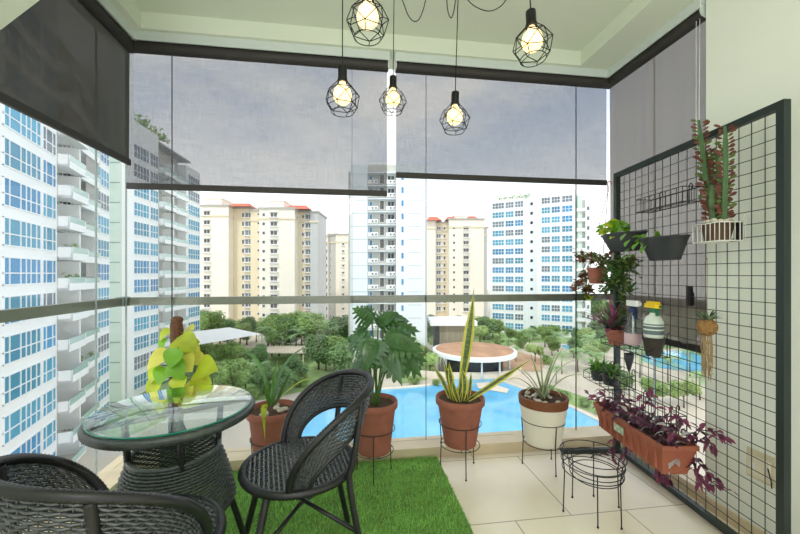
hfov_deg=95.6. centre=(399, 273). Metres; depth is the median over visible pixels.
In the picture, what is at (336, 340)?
broad tree
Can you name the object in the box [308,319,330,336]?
broad tree
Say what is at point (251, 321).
evergreen tree
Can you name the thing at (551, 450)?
plant stand
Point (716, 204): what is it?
potted euphorbia
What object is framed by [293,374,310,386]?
shrub
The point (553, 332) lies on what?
palm tree
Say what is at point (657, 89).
roller blind
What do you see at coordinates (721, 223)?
pot
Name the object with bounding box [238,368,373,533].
wicker chair
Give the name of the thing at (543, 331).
broad tree
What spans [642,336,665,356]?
plant pot
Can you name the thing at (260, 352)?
evergreen tree
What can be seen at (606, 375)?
pot
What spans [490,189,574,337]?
apartment building
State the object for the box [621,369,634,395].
broad tree
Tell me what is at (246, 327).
feathery tree
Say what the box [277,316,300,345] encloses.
evergreen tree
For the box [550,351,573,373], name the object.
palm tree
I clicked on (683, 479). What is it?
trim
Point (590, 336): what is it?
palm tree
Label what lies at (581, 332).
feathery tree
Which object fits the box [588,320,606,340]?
evergreen tree
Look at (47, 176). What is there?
apartment tower
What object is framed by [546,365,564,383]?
palm tree
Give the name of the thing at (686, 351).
palm tree
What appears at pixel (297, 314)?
broad tree
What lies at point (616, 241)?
round planter
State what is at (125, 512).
wicker chair
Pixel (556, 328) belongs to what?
broad tree
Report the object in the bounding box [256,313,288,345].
broad tree
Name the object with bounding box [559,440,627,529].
plant stand
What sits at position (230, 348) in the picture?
broad tree
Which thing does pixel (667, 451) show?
planter
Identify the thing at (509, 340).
palm tree
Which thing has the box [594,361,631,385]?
potted succulent
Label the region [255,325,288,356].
palm tree
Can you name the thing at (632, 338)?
spray bottle
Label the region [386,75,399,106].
bulb
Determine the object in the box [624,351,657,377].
palm tree
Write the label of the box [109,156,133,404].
apartment building
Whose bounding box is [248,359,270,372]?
palm tree
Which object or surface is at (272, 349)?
shelter
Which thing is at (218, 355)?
broad tree
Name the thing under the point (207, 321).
broad tree
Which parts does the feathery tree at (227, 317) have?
crown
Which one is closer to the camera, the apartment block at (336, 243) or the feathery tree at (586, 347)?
the feathery tree at (586, 347)
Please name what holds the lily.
on the plant stand at (250, 437)
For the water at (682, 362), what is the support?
on the ground at (237, 436)
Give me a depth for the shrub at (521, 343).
93.69 m
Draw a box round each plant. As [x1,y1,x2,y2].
[432,291,529,449]
[577,297,642,344]
[694,258,720,381]
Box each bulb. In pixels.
[333,65,351,105]
[357,0,378,30]
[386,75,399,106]
[447,90,462,124]
[521,8,542,52]
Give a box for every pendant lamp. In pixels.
[326,0,359,116]
[346,0,388,45]
[379,0,425,115]
[439,0,469,135]
[468,0,552,67]
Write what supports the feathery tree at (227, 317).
on the ground at (237, 436)
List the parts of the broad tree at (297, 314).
crown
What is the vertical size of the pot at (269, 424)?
0.300 m
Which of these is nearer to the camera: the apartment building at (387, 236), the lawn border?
the lawn border
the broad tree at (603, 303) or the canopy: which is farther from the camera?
the broad tree at (603, 303)
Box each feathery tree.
[200,341,224,355]
[214,317,232,342]
[231,321,252,343]
[234,346,252,363]
[257,317,277,345]
[316,324,336,335]
[415,340,430,366]
[423,352,439,370]
[474,325,488,341]
[524,342,544,361]
[577,327,595,343]
[581,343,603,360]
[669,379,702,407]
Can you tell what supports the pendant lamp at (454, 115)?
hanging from the ceiling at (574, 24)
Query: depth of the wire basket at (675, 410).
2.10 m
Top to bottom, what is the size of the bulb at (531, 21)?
0.180 m
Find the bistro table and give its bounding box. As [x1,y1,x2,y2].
[77,385,255,533]
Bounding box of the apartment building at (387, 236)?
[348,162,426,358]
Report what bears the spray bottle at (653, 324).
in the plant pot at (657, 345)
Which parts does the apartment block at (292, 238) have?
cornice, cornice, cornice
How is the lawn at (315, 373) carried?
on the ground at (237, 436)
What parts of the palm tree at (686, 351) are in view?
crown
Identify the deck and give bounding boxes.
[503,352,544,371]
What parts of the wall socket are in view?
plate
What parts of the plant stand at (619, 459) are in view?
leg, leg, leg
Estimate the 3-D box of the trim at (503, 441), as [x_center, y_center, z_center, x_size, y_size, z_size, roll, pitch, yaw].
[-0.062,1.185,2.454,3.433,0.070,0.170,0,0,-8]
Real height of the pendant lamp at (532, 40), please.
0.807 m
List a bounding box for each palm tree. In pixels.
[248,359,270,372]
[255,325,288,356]
[286,326,310,355]
[334,343,354,364]
[500,337,517,346]
[517,328,541,343]
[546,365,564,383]
[547,331,569,351]
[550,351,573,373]
[565,347,589,371]
[580,334,597,355]
[585,350,608,361]
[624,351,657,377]
[650,354,685,383]
[671,349,700,375]
[685,371,704,399]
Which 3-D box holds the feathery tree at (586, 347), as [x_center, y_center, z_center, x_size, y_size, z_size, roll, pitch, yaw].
[39.789,16.905,75.890,3.610,4.638,5.041,0,0,-6]
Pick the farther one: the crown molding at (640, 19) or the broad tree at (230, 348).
the broad tree at (230, 348)
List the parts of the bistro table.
post, glass, post, post, post, leg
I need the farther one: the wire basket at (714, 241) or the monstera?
the monstera
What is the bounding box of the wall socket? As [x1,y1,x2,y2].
[747,446,774,488]
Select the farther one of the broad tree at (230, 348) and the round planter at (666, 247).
the broad tree at (230, 348)
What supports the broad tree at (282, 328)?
on the lawn at (315, 373)
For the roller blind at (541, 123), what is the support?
hanging from the crown molding at (640, 19)
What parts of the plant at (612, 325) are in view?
pot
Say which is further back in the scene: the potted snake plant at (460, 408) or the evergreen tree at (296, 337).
the evergreen tree at (296, 337)
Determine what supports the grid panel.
on the floor
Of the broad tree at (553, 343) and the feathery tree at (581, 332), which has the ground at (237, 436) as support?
the broad tree at (553, 343)
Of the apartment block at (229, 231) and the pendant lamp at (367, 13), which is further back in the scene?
the apartment block at (229, 231)
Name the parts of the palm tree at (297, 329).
crown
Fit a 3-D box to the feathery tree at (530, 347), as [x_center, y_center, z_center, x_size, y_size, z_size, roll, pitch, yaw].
[29.265,17.137,79.069,4.250,4.174,3.194,0,0,21]
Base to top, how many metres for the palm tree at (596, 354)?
4.627 m
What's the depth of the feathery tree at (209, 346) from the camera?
73.22 m
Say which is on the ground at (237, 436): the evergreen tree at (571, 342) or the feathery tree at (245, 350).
the evergreen tree at (571, 342)
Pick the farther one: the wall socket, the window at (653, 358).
the window at (653, 358)
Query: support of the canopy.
on the lawn at (315, 373)
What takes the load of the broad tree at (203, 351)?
on the lawn at (315, 373)
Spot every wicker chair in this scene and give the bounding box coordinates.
[0,452,226,533]
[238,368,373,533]
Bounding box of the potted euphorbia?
[691,119,737,240]
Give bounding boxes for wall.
[706,0,799,533]
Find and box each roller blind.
[0,0,135,165]
[126,30,389,196]
[394,52,611,185]
[606,0,705,352]
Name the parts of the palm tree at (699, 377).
crown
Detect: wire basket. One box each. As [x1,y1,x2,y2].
[583,361,634,390]
[601,324,669,357]
[604,388,686,433]
[636,183,700,212]
[692,214,747,243]
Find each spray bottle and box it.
[624,300,641,350]
[643,301,663,338]
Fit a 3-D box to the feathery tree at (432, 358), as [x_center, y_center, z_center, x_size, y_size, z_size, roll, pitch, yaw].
[5.898,16.905,68.233,3.250,4.638,4.499,0,0,17]
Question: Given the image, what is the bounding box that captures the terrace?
[410,367,521,378]
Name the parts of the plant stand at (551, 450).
leg, leg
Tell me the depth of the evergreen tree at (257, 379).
57.22 m
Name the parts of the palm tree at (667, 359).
crown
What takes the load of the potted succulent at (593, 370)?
in the wire basket at (632, 376)
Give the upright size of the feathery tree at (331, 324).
7.354 m
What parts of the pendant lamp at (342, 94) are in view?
cord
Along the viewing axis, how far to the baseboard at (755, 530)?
1.76 m
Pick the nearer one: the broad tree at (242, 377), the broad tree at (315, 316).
the broad tree at (242, 377)
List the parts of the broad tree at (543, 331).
crown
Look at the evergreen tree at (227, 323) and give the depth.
93.58 m
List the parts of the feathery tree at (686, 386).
crown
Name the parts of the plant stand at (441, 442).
leg, leg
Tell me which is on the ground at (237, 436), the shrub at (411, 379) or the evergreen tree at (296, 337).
the shrub at (411, 379)
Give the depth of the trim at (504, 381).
60.46 m
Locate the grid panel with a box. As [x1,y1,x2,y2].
[561,99,790,533]
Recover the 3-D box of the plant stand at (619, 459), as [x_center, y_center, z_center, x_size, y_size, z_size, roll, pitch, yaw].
[0.987,1.074,1.832,0.260,0.286,0.260,0,0,22]
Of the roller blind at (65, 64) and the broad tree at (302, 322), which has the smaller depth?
the roller blind at (65, 64)
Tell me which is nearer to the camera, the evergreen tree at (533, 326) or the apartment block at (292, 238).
the evergreen tree at (533, 326)
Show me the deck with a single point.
(519, 360)
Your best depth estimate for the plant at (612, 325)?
2.37 m
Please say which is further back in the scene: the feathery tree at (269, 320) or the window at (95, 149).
the feathery tree at (269, 320)
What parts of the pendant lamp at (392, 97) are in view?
cord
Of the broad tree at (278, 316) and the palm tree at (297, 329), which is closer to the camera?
the palm tree at (297, 329)
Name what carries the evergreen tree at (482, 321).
on the lawn beyond
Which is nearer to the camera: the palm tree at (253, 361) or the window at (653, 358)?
the window at (653, 358)
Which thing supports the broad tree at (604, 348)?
on the ground at (237, 436)
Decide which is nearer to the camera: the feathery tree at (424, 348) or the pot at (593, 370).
the pot at (593, 370)
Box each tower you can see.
[0,103,108,483]
[134,189,199,395]
[577,195,590,329]
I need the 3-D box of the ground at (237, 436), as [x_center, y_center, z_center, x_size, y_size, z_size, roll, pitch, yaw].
[0.801,19.470,214.111,400.000,0.500,416.000,0,0,-8]
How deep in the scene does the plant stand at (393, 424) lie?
2.08 m
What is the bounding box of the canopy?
[166,327,262,359]
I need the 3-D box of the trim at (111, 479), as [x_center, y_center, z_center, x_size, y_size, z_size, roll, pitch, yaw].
[-1.438,1.185,0.486,0.170,0.070,3.355,0,0,-8]
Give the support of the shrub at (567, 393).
on the ground at (237, 436)
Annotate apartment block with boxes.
[200,198,258,324]
[257,200,327,324]
[326,233,347,318]
[427,215,488,317]
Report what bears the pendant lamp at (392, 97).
hanging from the ceiling at (574, 24)
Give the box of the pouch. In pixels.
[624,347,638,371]
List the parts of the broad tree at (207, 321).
crown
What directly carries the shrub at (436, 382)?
on the ground at (237, 436)
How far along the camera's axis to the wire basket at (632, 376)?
2.36 m
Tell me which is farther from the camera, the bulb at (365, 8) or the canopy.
the canopy
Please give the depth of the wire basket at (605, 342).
2.17 m
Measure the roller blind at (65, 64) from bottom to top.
0.795 m
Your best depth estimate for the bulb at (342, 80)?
1.68 m
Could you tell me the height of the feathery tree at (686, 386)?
4.174 m
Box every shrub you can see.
[242,385,259,397]
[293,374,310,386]
[407,376,420,384]
[432,378,439,385]
[491,335,505,344]
[514,338,526,347]
[515,330,532,340]
[541,354,553,364]
[559,389,572,398]
[577,396,591,407]
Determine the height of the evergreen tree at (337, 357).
6.908 m
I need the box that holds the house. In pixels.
[427,316,476,346]
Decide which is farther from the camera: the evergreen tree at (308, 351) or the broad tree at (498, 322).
the broad tree at (498, 322)
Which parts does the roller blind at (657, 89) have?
chain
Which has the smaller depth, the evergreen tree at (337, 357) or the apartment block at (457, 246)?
the evergreen tree at (337, 357)
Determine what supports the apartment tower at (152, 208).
on the ground at (237, 436)
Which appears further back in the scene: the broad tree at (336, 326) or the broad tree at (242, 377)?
the broad tree at (336, 326)
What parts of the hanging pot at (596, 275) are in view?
pot, cord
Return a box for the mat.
[100,455,473,533]
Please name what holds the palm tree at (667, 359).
on the ground at (237, 436)
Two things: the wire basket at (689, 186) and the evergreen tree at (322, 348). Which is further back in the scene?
the evergreen tree at (322, 348)
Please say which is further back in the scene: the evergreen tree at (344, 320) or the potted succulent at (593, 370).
the evergreen tree at (344, 320)
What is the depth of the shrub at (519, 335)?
102.97 m
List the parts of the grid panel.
post, clip bracket, post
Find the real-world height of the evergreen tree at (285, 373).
4.673 m
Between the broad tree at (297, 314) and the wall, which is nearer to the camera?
the wall
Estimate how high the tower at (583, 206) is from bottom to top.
42.856 m
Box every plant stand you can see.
[249,437,263,463]
[356,424,394,485]
[439,418,481,480]
[521,416,565,476]
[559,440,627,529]
[567,447,625,528]
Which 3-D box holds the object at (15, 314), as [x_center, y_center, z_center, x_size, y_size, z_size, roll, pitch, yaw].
[0.029,0.173,1.784,3.415,0.058,1.527,0,0,-8]
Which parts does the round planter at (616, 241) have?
pot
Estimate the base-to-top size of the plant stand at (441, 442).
0.303 m
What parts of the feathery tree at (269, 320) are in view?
crown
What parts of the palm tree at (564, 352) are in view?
crown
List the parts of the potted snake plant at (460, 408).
pot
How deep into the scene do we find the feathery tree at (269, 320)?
93.28 m
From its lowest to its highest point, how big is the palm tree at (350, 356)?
6.310 m
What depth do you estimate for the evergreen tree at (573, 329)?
102.17 m
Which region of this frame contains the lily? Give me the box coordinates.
[235,347,316,464]
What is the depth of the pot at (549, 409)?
2.20 m
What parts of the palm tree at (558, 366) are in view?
crown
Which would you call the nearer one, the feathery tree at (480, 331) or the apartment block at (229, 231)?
the feathery tree at (480, 331)
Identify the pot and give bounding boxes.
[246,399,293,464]
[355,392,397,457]
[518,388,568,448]
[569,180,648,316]
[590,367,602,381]
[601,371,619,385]
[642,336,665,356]
[700,222,733,240]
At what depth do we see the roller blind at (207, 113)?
2.32 m
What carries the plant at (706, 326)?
hanging from the grid panel
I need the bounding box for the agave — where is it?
[507,345,584,448]
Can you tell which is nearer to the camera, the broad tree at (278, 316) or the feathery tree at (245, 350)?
the feathery tree at (245, 350)
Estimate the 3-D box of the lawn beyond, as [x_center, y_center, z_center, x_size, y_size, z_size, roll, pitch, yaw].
[43.226,19.195,108.173,72.313,0.001,41.654,0,0,-8]
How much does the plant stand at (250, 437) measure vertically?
0.288 m
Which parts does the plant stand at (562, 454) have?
leg, leg, leg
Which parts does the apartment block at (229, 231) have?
cornice, cornice, cornice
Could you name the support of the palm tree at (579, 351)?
on the ground at (237, 436)
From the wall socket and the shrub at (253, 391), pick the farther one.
the shrub at (253, 391)
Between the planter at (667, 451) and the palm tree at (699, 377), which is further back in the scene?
the palm tree at (699, 377)
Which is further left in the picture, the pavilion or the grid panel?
the pavilion
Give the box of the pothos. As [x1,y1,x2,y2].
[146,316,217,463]
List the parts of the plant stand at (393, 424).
leg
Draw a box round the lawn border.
[553,387,596,414]
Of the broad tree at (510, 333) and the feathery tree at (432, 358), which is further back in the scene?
the broad tree at (510, 333)
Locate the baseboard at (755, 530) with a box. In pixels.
[704,495,767,533]
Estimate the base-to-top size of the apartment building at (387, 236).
45.584 m
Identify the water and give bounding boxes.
[301,379,598,440]
[642,351,703,371]
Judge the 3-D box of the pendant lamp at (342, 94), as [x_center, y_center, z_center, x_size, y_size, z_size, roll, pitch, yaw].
[-0.269,-1.158,1.700,0.146,0.804,0.167,0,0,-19]
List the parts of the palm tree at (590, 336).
crown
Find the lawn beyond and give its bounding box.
[429,331,676,351]
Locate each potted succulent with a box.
[583,358,613,381]
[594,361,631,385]
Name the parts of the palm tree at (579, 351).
crown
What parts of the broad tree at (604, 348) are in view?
crown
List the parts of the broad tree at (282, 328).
crown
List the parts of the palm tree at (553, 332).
crown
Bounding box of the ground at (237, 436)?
[20,290,704,524]
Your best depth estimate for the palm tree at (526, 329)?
91.48 m
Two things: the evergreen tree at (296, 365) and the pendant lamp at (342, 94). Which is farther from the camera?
the evergreen tree at (296, 365)
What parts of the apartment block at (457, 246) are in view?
cornice, cornice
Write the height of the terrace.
1.300 m
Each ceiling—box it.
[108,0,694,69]
[132,0,632,50]
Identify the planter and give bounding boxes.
[584,385,738,495]
[595,219,647,252]
[632,230,690,260]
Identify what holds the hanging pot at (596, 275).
hanging from the grid panel
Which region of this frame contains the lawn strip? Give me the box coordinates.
[402,350,435,383]
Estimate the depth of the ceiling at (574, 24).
2.18 m
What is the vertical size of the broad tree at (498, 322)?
6.284 m
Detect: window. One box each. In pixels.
[95,149,96,474]
[125,164,126,419]
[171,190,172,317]
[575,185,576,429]
[653,358,654,419]
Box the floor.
[438,445,743,533]
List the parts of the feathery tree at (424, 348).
crown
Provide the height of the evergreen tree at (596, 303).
10.965 m
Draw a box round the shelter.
[266,345,310,362]
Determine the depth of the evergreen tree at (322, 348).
70.19 m
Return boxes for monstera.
[346,305,427,457]
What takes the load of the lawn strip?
on the ground at (237, 436)
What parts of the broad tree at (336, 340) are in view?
crown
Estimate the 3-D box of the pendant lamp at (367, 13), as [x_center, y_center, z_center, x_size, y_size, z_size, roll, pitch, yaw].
[-0.125,-1.313,1.403,0.146,0.806,0.167,0,0,-28]
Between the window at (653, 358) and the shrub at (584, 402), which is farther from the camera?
the shrub at (584, 402)
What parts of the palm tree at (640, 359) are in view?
crown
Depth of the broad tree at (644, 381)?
52.81 m
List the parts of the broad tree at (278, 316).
crown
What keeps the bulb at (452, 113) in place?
attached to the pendant lamp at (454, 115)
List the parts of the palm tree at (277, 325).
crown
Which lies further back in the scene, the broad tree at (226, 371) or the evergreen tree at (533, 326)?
the evergreen tree at (533, 326)
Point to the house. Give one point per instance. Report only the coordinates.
(446, 329)
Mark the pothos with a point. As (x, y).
(184, 353)
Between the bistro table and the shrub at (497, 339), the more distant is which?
the shrub at (497, 339)
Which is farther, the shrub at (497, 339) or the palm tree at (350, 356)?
the shrub at (497, 339)
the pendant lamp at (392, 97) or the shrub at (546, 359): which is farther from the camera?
the shrub at (546, 359)
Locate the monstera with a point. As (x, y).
(398, 352)
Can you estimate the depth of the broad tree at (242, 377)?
56.15 m
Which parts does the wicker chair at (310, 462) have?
leg, leg, seat, backrest, leg, leg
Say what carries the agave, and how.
on the plant stand at (551, 450)
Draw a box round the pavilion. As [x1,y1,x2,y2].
[433,342,516,380]
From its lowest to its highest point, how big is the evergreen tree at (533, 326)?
4.260 m
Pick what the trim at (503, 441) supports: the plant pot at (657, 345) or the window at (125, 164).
the window at (125, 164)
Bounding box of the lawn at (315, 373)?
[98,344,352,437]
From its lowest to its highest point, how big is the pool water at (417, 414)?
0.001 m
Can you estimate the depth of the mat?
1.88 m
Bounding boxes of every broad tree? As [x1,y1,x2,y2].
[199,343,207,353]
[200,310,226,344]
[208,346,224,365]
[213,357,248,385]
[222,341,244,361]
[232,363,254,387]
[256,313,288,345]
[264,321,292,355]
[287,310,311,342]
[295,318,324,343]
[303,312,325,320]
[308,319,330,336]
[326,335,346,369]
[489,318,503,337]
[504,328,516,337]
[536,325,554,346]
[543,335,560,355]
[548,324,561,333]
[592,338,610,359]
[599,301,608,313]
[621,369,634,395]
[639,376,671,397]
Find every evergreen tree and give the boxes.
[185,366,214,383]
[217,319,243,342]
[235,316,256,344]
[246,344,268,367]
[248,363,272,393]
[270,365,297,389]
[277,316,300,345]
[285,356,309,384]
[302,333,331,368]
[312,335,336,370]
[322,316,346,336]
[324,339,354,370]
[333,315,347,337]
[427,321,432,341]
[477,316,496,339]
[528,325,539,336]
[567,336,584,357]
[571,327,582,338]
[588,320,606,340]
[591,300,607,319]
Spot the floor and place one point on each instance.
(500, 494)
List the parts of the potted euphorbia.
stem, stem, stem, stem, stem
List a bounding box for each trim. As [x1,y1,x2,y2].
[0,0,38,29]
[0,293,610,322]
[22,468,122,533]
[104,425,612,475]
[295,377,598,433]
[621,443,704,503]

